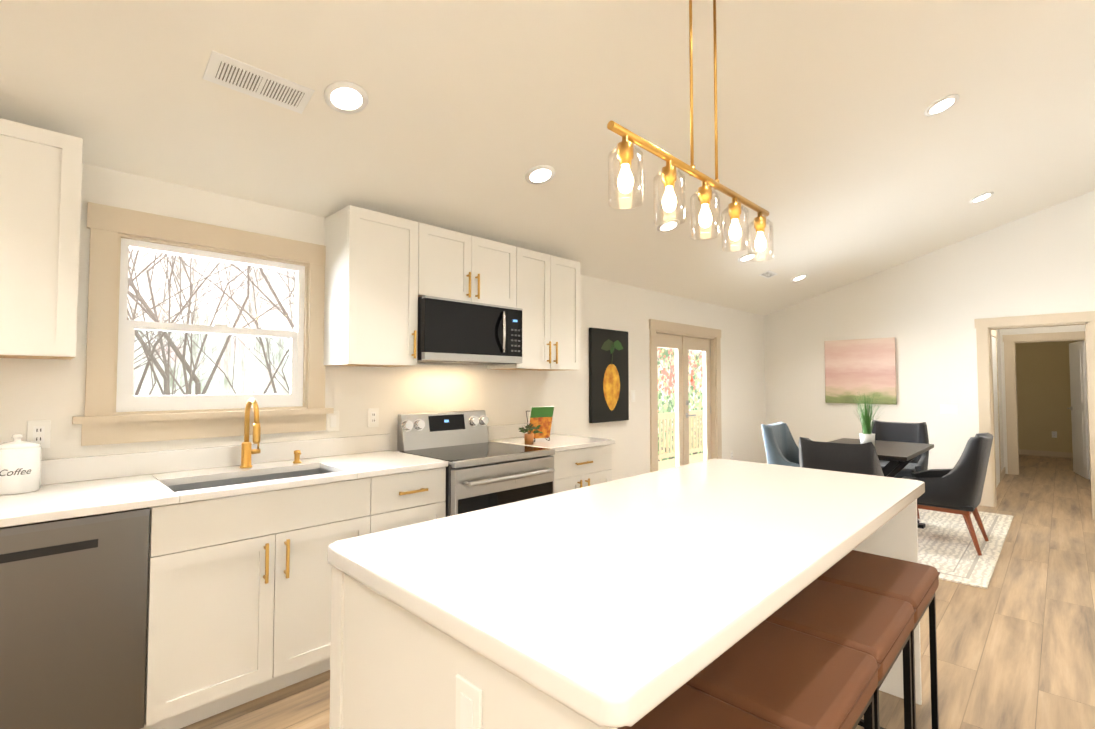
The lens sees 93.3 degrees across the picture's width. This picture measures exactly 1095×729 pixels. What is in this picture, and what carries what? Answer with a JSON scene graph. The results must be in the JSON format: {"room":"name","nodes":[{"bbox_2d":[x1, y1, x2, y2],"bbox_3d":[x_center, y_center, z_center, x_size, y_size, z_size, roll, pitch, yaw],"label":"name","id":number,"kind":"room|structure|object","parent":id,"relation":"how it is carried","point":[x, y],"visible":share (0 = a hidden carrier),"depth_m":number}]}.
{"room":"dining room and kitchen","nodes":[
{"label":"dining room and kitchen","id":0,"kind":"room"},
{"bbox_2d":[0,163,765,484],"bbox_3d":[-0.666,0.300,3.649,0.150,2.320,10.690,-2,-3,45],"label":"wall","id":1,"kind":"structure","parent":0,"point":[53,390],"depth_m":3.41},
{"bbox_2d":[26,420,50,447],"bbox_3d":[-2.081,0.286,2.115,0.008,0.115,0.070,-2,-3,45],"label":"outlet","id":2,"kind":"object","parent":1,"relation":"attached to","point":[38,431],"depth_m":2.12},
{"bbox_2d":[0,118,82,359],"bbox_3d":[-2.318,-0.461,1.672,0.325,0.842,1.180,-2,-3,45],"label":"upper cabinet","id":3,"kind":"object","parent":1,"relation":"attached to","point":[41,169],"depth_m":1.90},
{"bbox_2d":[72,202,333,445],"bbox_3d":[-1.645,-0.163,2.607,0.135,1.047,1.090,-2,-3,45],"label":"window unit","id":4,"kind":"structure","parent":1,"relation":"in","point":[127,400],"depth_m":2.47},
{"bbox_2d":[327,411,338,431],"bbox_3d":[-1.231,0.326,2.968,0.008,0.115,0.070,-2,-3,45],"label":"outlet","id":5,"kind":"object","parent":1,"relation":"attached to","point":[332,418],"depth_m":2.97},
{"bbox_2d":[368,408,378,426],"bbox_3d":[-1.058,0.322,3.142,0.008,0.115,0.070,-2,-3,45],"label":"outlet","id":6,"kind":"object","parent":1,"relation":"attached to","point":[373,413],"depth_m":3.14},
{"bbox_2d":[323,205,431,366],"bbox_3d":[-0.994,-0.414,3.001,0.325,0.842,0.474,-2,-3,45],"label":"upper cabinet","id":7,"kind":"object","parent":1,"relation":"attached to","point":[383,272],"depth_m":2.86},
{"bbox_2d":[432,226,519,307],"bbox_3d":[-0.598,-0.608,3.406,0.325,0.427,0.763,-2,-3,45],"label":"upper cabinet","id":8,"kind":"object","parent":1,"relation":"attached to","point":[465,267],"depth_m":3.30},
{"bbox_2d":[417,296,522,364],"bbox_3d":[-0.557,-0.197,3.351,0.442,0.372,0.755,-2,-3,45],"label":"microwave","id":9,"kind":"object","parent":8,"relation":"attached to","point":[452,331],"visible":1,"depth_m":3.18},
{"bbox_2d":[487,248,580,370],"bbox_3d":[-0.113,-0.384,3.886,0.325,0.842,0.728,-2,-3,45],"label":"upper cabinet","id":10,"kind":"object","parent":1,"relation":"attached to","point":[550,293],"depth_m":3.78},
{"bbox_2d":[589,327,628,422],"bbox_3d":[0.573,0.101,4.765,0.039,0.845,0.550,-2,-3,45],"label":"framed picture","id":11,"kind":"object","parent":1,"relation":"attached to","point":[608,379],"visible":1,"depth_m":4.73},
{"bbox_2d":[631,390,634,401],"bbox_3d":[0.836,0.309,5.046,0.008,0.115,0.070,-2,-3,45],"label":"outlet","id":12,"kind":"object","parent":1,"relation":"attached to","point":[632,391],"depth_m":5.04},
{"bbox_2d":[649,319,721,471],"bbox_3d":[1.529,0.546,5.830,0.174,1.980,1.534,-2,-3,45],"label":"french door","id":13,"kind":"structure","parent":1,"relation":"attached to","point":[681,345],"depth_m":5.83},
{"bbox_2d":[0,0,1094,315],"bbox_3d":[1.513,-1.839,1.553,6.300,1.977,10.690,-2,-3,45],"label":"ceiling","id":14,"kind":"structure","parent":0,"point":[842,160],"depth_m":2.60},
{"bbox_2d":[202,51,314,113],"bbox_3d":[-1.127,-1.099,2.031,0.145,0.046,0.360,-2,-3,45],"label":"ceiling vent","id":15,"kind":"object","parent":14,"relation":"in","point":[235,74],"visible":1,"depth_m":2.01},
{"bbox_2d":[324,81,368,113],"bbox_3d":[-0.846,-1.122,2.177,0.171,0.055,0.176,-2,-3,45],"label":"recessed light","id":16,"kind":"object","parent":14,"relation":"in","point":[346,97],"visible":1,"depth_m":2.17},
{"bbox_2d":[525,165,554,184],"bbox_3d":[-0.042,-1.093,2.984,0.171,0.055,0.176,-2,-3,45],"label":"recessed light","id":17,"kind":"object","parent":14,"relation":"in","point":[540,174],"visible":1,"depth_m":2.97},
{"bbox_2d":[657,219,679,231],"bbox_3d":[0.925,-1.060,3.954,0.171,0.055,0.176,-2,-3,45],"label":"recessed light","id":18,"kind":"object","parent":14,"relation":"in","point":[663,227],"visible":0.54,"depth_m":3.95},
{"bbox_2d":[607,0,773,261],"bbox_3d":[0.568,-0.979,1.878,0.102,1.036,1.100,-2,-3,45],"label":"pendant light","id":19,"kind":"object","parent":14,"relation":"hanging from","point":[625,155],"visible":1,"depth_m":1.81},
{"bbox_2d":[738,253,756,261],"bbox_3d":[1.913,-1.025,4.946,0.171,0.055,0.176,-2,-3,45],"label":"recessed light","id":20,"kind":"object","parent":14,"relation":"in","point":[743,258],"visible":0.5,"depth_m":4.93},
{"bbox_2d":[759,270,776,278],"bbox_3d":[2.383,-0.970,5.577,0.116,0.038,0.240,-2,-3,45],"label":"ceiling vent","id":21,"kind":"object","parent":14,"relation":"in","point":[768,274],"visible":1,"depth_m":5.56},
{"bbox_2d":[791,274,806,280],"bbox_3d":[2.879,-0.991,5.916,0.171,0.055,0.176,-2,-3,45],"label":"recessed light","id":22,"kind":"object","parent":14,"relation":"in","point":[799,277],"visible":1,"depth_m":5.90},
{"bbox_2d":[924,94,958,115],"bbox_3d":[2.376,-1.562,3.119,0.171,0.055,0.176,-2,-3,45],"label":"recessed light","id":23,"kind":"object","parent":14,"relation":"in","point":[939,105],"visible":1,"depth_m":3.11},
{"bbox_2d":[970,192,993,202],"bbox_3d":[3.921,-1.508,4.670,0.171,0.055,0.176,-2,-3,45],"label":"recessed light","id":24,"kind":"object","parent":14,"relation":"in","point":[981,197],"visible":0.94,"depth_m":4.66},
{"bbox_2d":[180,454,1094,728],"bbox_3d":[3.517,1.504,3.450,6.300,0.100,16.370,-2,-3,45],"label":"floor","id":25,"kind":"structure","parent":0,"point":[1016,644],"depth_m":2.68},
{"bbox_2d":[0,508,149,728],"bbox_3d":[-1.852,0.958,1.843,0.584,0.879,0.602,-2,-3,45],"label":"dishwasher","id":26,"kind":"object","parent":25,"relation":"on","point":[73,611],"visible":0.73,"depth_m":1.72},
{"bbox_2d":[301,467,445,655],"bbox_3d":[-0.933,0.988,2.801,0.624,0.884,0.482,-2,-3,45],"label":"base cabinet","id":27,"kind":"object","parent":25,"relation":"on","point":[334,511],"depth_m":2.38},
{"bbox_2d":[396,410,554,516],"bbox_3d":[-0.439,0.877,3.196,0.758,1.135,0.755,-2,-3,45],"label":"range","id":28,"kind":"object","parent":25,"relation":"on","point":[482,472],"visible":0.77,"depth_m":3.11},
{"bbox_2d":[550,444,611,492],"bbox_3d":[0.014,1.022,3.753,0.624,0.884,0.667,-2,-3,45],"label":"base cabinet","id":29,"kind":"object","parent":25,"relation":"on","point":[582,467],"depth_m":3.54},
{"bbox_2d":[0,421,614,527],"bbox_3d":[-1.325,0.467,2.409,0.648,0.130,4.512,-2,-3,45],"label":"countertop","id":30,"kind":"structure","parent":29,"relation":"on","point":[82,486],"depth_m":2.33},
{"bbox_2d":[0,434,41,494],"bbox_3d":[-2.030,0.376,1.977,0.137,0.220,0.136,-2,-3,45],"label":"canister","id":31,"kind":"object","parent":30,"relation":"on","point":[20,466],"visible":1,"depth_m":1.94},
{"bbox_2d":[167,398,331,491],"bbox_3d":[-1.348,0.461,2.381,0.467,0.605,0.690,-2,-3,45],"label":"sink","id":32,"kind":"object","parent":30,"relation":"in","point":[247,451],"visible":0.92,"depth_m":2.52},
{"bbox_2d":[518,423,542,444],"bbox_3d":[-0.119,0.465,3.491,0.200,0.148,0.173,-2,-3,45],"label":"plant","id":33,"kind":"object","parent":30,"relation":"on","point":[529,437],"visible":1,"depth_m":3.48},
{"bbox_2d":[526,406,553,441],"bbox_3d":[-0.081,0.423,3.723,0.206,0.246,0.198,-2,-3,45],"label":"cookbook stand","id":34,"kind":"object","parent":30,"relation":"on","point":[542,416],"visible":0.88,"depth_m":3.69},
{"bbox_2d":[327,499,921,728],"bbox_3d":[0.487,0.957,1.755,0.935,0.875,2.105,-2,-3,45],"label":"kitchen island","id":35,"kind":"object","parent":25,"relation":"on","point":[392,666],"depth_m":1.08},
{"bbox_2d":[327,459,924,728],"bbox_3d":[0.508,0.497,1.753,0.940,0.043,2.130,-2,-3,45],"label":"island countertop","id":36,"kind":"structure","parent":35,"relation":"on","point":[613,596],"depth_m":1.18},
{"bbox_2d":[617,684,782,728],"bbox_3d":[0.220,1.031,0.933,0.394,0.670,0.428,-2,-3,45],"label":"stool","id":37,"kind":"object","parent":25,"relation":"on","point":[685,706],"visible":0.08,"depth_m":1.03},
{"bbox_2d":[685,620,880,728],"bbox_3d":[0.524,1.041,1.238,0.394,0.670,0.428,-2,-3,45],"label":"stool","id":38,"kind":"object","parent":25,"relation":"on","point":[783,677],"visible":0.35,"depth_m":1.17},
{"bbox_2d":[765,579,915,728],"bbox_3d":[0.827,1.052,1.542,0.394,0.670,0.428,-2,-3,45],"label":"stool","id":39,"kind":"object","parent":25,"relation":"on","point":[878,628],"visible":0.38,"depth_m":1.47},
{"bbox_2d":[817,550,939,728],"bbox_3d":[1.130,1.062,1.847,0.394,0.670,0.428,-2,-3,45],"label":"stool","id":40,"kind":"object","parent":25,"relation":"on","point":[914,585],"visible":0.38,"depth_m":1.79},
{"bbox_2d":[918,508,1012,588],"bbox_3d":[3.188,1.494,4.766,1.520,0.012,2.530,-2,-3,45],"label":"rug","id":41,"kind":"object","parent":25,"relation":"on","point":[947,549],"visible":0.46,"depth_m":4.19},
{"bbox_2d":[761,422,799,466],"bbox_3d":[2.509,1.046,5.113,0.654,0.905,0.580,-2,-3,45],"label":"dining chair","id":42,"kind":"object","parent":41,"relation":"on","point":[781,447],"visible":0.19,"depth_m":5.29},
{"bbox_2d":[799,437,883,475],"bbox_3d":[2.299,1.007,3.974,0.580,0.905,0.654,-2,-3,45],"label":"dining chair","id":43,"kind":"object","parent":41,"relation":"on","point":[853,458],"visible":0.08,"depth_m":3.73},
{"bbox_2d":[829,438,933,528],"bbox_3d":[2.927,1.113,4.679,0.770,0.742,1.200,-2,-3,45],"label":"dining table","id":44,"kind":"object","parent":41,"relation":"on","point":[899,456],"visible":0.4,"depth_m":4.53},
{"bbox_2d":[853,392,882,445],"bbox_3d":[2.931,0.488,4.713,0.330,0.507,0.340,-2,-3,45],"label":"potted plant","id":45,"kind":"object","parent":44,"relation":"on","point":[867,435],"visible":1,"depth_m":4.71},
{"bbox_2d":[871,420,928,518],"bbox_3d":[3.633,1.058,5.426,0.580,0.905,0.654,-2,-3,45],"label":"dining chair","id":46,"kind":"object","parent":41,"relation":"on","point":[901,432],"visible":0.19,"depth_m":5.51},
{"bbox_2d":[902,433,993,555],"bbox_3d":[3.296,1.019,4.316,0.654,0.905,0.580,-2,-3,45],"label":"dining chair","id":47,"kind":"object","parent":41,"relation":"on","point":[958,488],"visible":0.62,"depth_m":4.04},
{"bbox_2d":[764,190,1094,469],"bbox_3d":[5.242,-0.536,5.255,6.300,4.104,0.120,-2,-3,45],"label":"wall","id":48,"kind":"structure","parent":0,"point":[925,310],"depth_m":5.93},
{"bbox_2d":[824,337,896,404],"bbox_3d":[3.894,0.086,6.464,0.775,0.805,0.034,-2,-3,45],"label":"picture","id":49,"kind":"object","parent":48,"relation":"attached to","point":[864,367],"visible":0.92,"depth_m":6.43},
{"bbox_2d":[974,311,1094,519],"bbox_3d":[5.096,0.505,5.364,0.974,2.030,0.168,-2,-3,45],"label":"trim","id":50,"kind":"structure","parent":48,"relation":"attached to","point":[984,327],"depth_m":5.55},
{"bbox_2d":[996,325,1084,473],"bbox_3d":[7.181,0.381,7.386,2.700,2.420,5.680,-2,-3,45],"label":"wall","id":51,"kind":"structure","parent":0,"point":[1043,388],"depth_m":9.33},
{"bbox_2d":[992,330,1000,487],"bbox_3d":[5.802,0.552,6.699,0.024,2.030,0.954,-2,-3,45],"label":"trim","id":52,"kind":"structure","parent":51,"relation":"attached to","point":[994,333],"depth_m":6.81},
{"bbox_2d":[1001,467,1004,479],"bbox_3d":[6.405,1.540,7.278,0.014,0.095,0.790,-2,-3,45],"label":"baseboard","id":53,"kind":"structure","parent":51,"relation":"attached to","point":[1003,470],"depth_m":7.29},
{"bbox_2d":[1019,449,1072,457],"bbox_3d":[9.106,1.609,9.256,2.430,0.095,0.014,-2,-3,45],"label":"baseboard","id":54,"kind":"structure","parent":51,"relation":"attached to","point":[1046,453],"depth_m":9.34},
{"bbox_2d":[1002,331,1090,480],"bbox_3d":[7.100,0.572,7.290,0.974,2.030,0.168,-2,-3,45],"label":"trim","id":55,"kind":"structure","parent":51,"relation":"attached to","point":[1009,341],"depth_m":7.51},
{"bbox_2d":[1052,431,1056,437],"bbox_3d":[9.098,1.257,9.280,0.070,0.115,0.009,-2,-3,45],"label":"outlet","id":56,"kind":"object","parent":51,"relation":"attached to","point":[1054,433],"depth_m":9.28},
{"bbox_2d":[1067,340,1089,478],"bbox_3d":[7.600,0.629,7.411,0.213,1.905,0.735,-2,-3,45],"label":"door","id":57,"kind":"structure","parent":51,"relation":"attached to","point":[1078,408],"depth_m":7.32},
{"label":"outside","id":58,"kind":"structure","parent":0,"visible":0},
{"bbox_2d":[127,249,702,433],"bbox_3d":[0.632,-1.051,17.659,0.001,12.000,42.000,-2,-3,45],"label":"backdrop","id":59,"kind":"structure","parent":58,"point":[242,367],"depth_m":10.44},
{"bbox_2d":[658,436,702,460],"bbox_3d":[3.764,2.737,14.406,8.840,0.200,42.000,-2,-3,45],"label":"ground","id":60,"kind":"structure","parent":58,"point":[672,447],"depth_m":15.78},
{"bbox_2d":[127,249,703,460],"bbox_3d":[-1.512,-0.976,11.099,9.354,7.128,22.845,-2,-3,45],"label":"trees","id":61,"kind":"object","parent":60,"relation":"on","point":[148,311],"depth_m":7.02},
{"bbox_2d":[658,410,703,470],"bbox_3d":[2.365,1.680,8.495,2.445,1.600,9.200,-2,-3,45],"label":"railing","id":62,"kind":"object","parent":60,"relation":"on","point":[698,427],"depth_m":10.12}
]}

